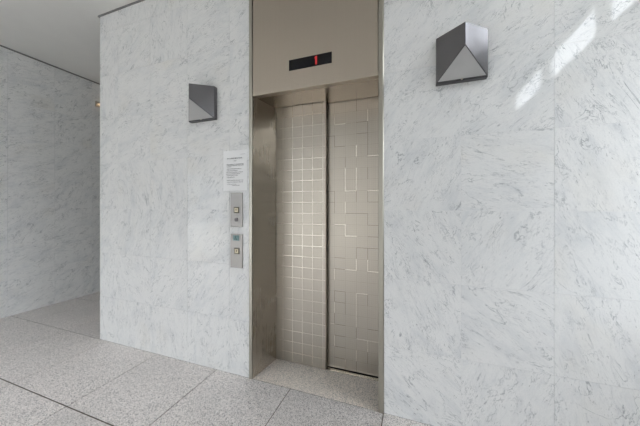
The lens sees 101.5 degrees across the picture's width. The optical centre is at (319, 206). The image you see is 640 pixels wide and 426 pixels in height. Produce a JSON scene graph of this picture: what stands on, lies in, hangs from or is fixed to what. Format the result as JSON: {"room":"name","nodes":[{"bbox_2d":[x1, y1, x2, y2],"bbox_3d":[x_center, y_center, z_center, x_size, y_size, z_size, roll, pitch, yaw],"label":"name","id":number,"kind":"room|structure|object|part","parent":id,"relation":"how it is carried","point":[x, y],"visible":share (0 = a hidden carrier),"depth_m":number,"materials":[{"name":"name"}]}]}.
{"room":"elevator lobby","nodes":[
{"label":"elevator lobby","id":0,"kind":"room"},
{"bbox_2d":[0,46,99,318],"bbox_3d":[-3.506,-0.273,3.664,0.200,3.105,6.337,0,0,20],"label":"wall","id":1,"kind":"structure","parent":0,"point":[50,117],"depth_m":3.35,"materials":[{"name":"stone"}]},
{"bbox_2d":[0,45,99,84],"bbox_3d":[-3.747,-1.833,2.828,0.108,0.014,7.600,0,0,20],"label":"trim","id":2,"kind":"structure","parent":1,"relation":"attached to","point":[0,45],"depth_m":3.35,"materials":[{"name":"grey metal"}]},
{"bbox_2d":[0,0,137,82],"bbox_3d":[-0.957,-1.900,1.829,6.235,0.120,7.900,0,0,20],"label":"ceiling","id":3,"kind":"structure","parent":0,"point":[63,34],"depth_m":2.73,"materials":[{"name":"paint"}]},
{"bbox_2d":[100,0,248,377],"bbox_3d":[-0.728,-0.273,3.902,1.688,3.105,3.542,0,0,20],"label":"wall","id":4,"kind":"structure","parent":0,"point":[170,287],"depth_m":2.21,"materials":[{"name":"stone"}]},
{"bbox_2d":[98,0,144,17],"bbox_3d":[0.487,-1.833,3.464,4.317,0.014,3.549,0,0,20],"label":"trim","id":5,"kind":"structure","parent":4,"relation":"attached to","point":[138,1],"depth_m":2.41,"materials":[{"name":"grey metal"}]},
{"bbox_2d":[189,83,216,122],"bbox_3d":[-0.951,-0.802,2.019,0.255,0.251,0.154,0,0,20],"label":"wall sconce","id":6,"kind":"object","parent":4,"relation":"attached to","point":[202,98],"visible":1,"depth_m":2.00,"materials":[{"name":"metal"}]},
{"bbox_3d":[-0.931,-0.680,2.074,0.255,0.006,0.035,0,0,20],"label":"rail","id":7,"kind":"part","parent":6,"relation":"part of","materials":[{"name":"grey metal"}]},
{"bbox_2d":[223,149,246,190],"bbox_3d":[-0.648,-0.273,1.989,0.216,0.306,0.003,0,0,20],"label":"paper notice","id":8,"kind":"object","parent":4,"relation":"attached to","point":[235,161],"visible":1,"depth_m":1.99,"materials":[{"name":"white paper"}]},
{"bbox_2d":[231,193,242,226],"bbox_3d":[-0.633,0.025,1.980,0.109,0.258,0.012,0,0,20],"label":"panel","id":9,"kind":"object","parent":4,"relation":"attached to","point":[236,198],"visible":1,"depth_m":1.98,"materials":[{"name":"metal"}]},
{"bbox_2d":[231,234,242,267],"bbox_3d":[-0.633,0.338,1.980,0.109,0.255,0.012,0,0,20],"label":"panel","id":10,"kind":"object","parent":4,"relation":"attached to","point":[236,239],"visible":1,"depth_m":1.98,"materials":[{"name":"metal"}]},
{"bbox_2d":[0,292,431,425],"bbox_3d":[-0.943,1.340,1.870,6.235,0.120,7.987,0,0,20],"label":"floor","id":11,"kind":"structure","parent":0,"point":[56,368],"depth_m":1.84,"materials":[{"name":"stone"}]},
{"bbox_2d":[253,359,377,410],"bbox_3d":[-0.019,1.330,1.923,0.919,0.100,0.285,0,0,20],"label":"threshold","id":12,"kind":"object","parent":11,"relation":"on","point":[346,388],"depth_m":1.90,"materials":[{"name":"stone"}]},
{"bbox_2d":[384,0,639,425],"bbox_3d":[1.315,-0.273,1.556,1.771,3.105,0.500,0,0,20],"label":"wall","id":13,"kind":"structure","parent":0,"point":[512,195],"depth_m":1.39,"materials":[{"name":"stone"}]},
{"bbox_2d":[249,0,383,413],"bbox_3d":[0.000,-0.239,1.971,0.984,3.199,0.409,0,0,20],"label":"surround","id":14,"kind":"object","parent":13,"relation":"attached to","point":[280,31],"visible":0.75,"depth_m":1.87,"materials":[{"name":"metal"}]},
{"bbox_3d":[-0.506,-0.280,1.970,0.031,3.119,0.067,0,0,20],"label":"jamb trim","id":15,"kind":"part","parent":14,"relation":"part of","materials":[{"name":"metal"}]},
{"bbox_3d":[-0.422,0.172,2.127,0.062,2.217,0.398,0,0,20],"label":"reveal panel","id":16,"kind":"part","parent":14,"relation":"part of","materials":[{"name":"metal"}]},
{"bbox_2d":[276,101,326,369],"bbox_3d":[-0.154,0.197,2.129,0.438,2.154,0.038,0,0,20],"label":"elevator door","id":17,"kind":"structure","parent":14,"relation":"attached to","point":[301,130],"depth_m":2.10,"materials":[{"name":"metal"}]},
{"bbox_2d":[289,51,331,70],"bbox_3d":[-0.070,-0.988,1.784,0.314,0.075,0.004,0,0,20],"label":"indicator","id":18,"kind":"object","parent":14,"relation":"attached to","point":[324,58],"visible":1,"depth_m":1.78,"materials":[{"name":"black plastic"}]},
{"bbox_3d":[-0.060,-1.328,1.808,0.913,1.022,0.051,0,0,20],"label":"header panel","id":19,"kind":"part","parent":14,"relation":"part of","materials":[{"name":"metal"}]},
{"bbox_3d":[-0.006,-0.838,1.958,0.939,0.039,0.268,0,0,20],"label":"soffit panel","id":20,"kind":"part","parent":14,"relation":"part of","materials":[{"name":"metal"}]},
{"bbox_3d":[0.055,1.310,2.111,0.907,0.060,0.108,0,0,20],"label":"sill","id":21,"kind":"part","parent":14,"relation":"part of","materials":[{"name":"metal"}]},
{"bbox_2d":[327,96,377,376],"bbox_3d":[0.234,0.197,2.046,0.462,2.154,0.038,0,0,20],"label":"elevator door","id":22,"kind":"structure","parent":14,"relation":"attached to","point":[352,125],"depth_m":2.02,"materials":[{"name":"metal"}]},
{"bbox_3d":[0.390,-0.280,1.650,0.034,3.119,0.067,0,0,20],"label":"jamb trim","id":23,"kind":"part","parent":14,"relation":"part of","materials":[{"name":"metal"}]},
{"bbox_2d":[436,22,487,85],"bbox_3d":[0.766,-0.825,1.404,0.255,0.257,0.154,0,0,20],"label":"wall sconce","id":24,"kind":"object","parent":13,"relation":"attached to","point":[461,52],"visible":1,"depth_m":1.40,"materials":[{"name":"metal"}]},
{"bbox_3d":[0.786,-0.699,1.460,0.255,0.006,0.035,0,0,20],"label":"rail","id":25,"kind":"part","parent":24,"relation":"part of","materials":[{"name":"grey metal"}]}
]}

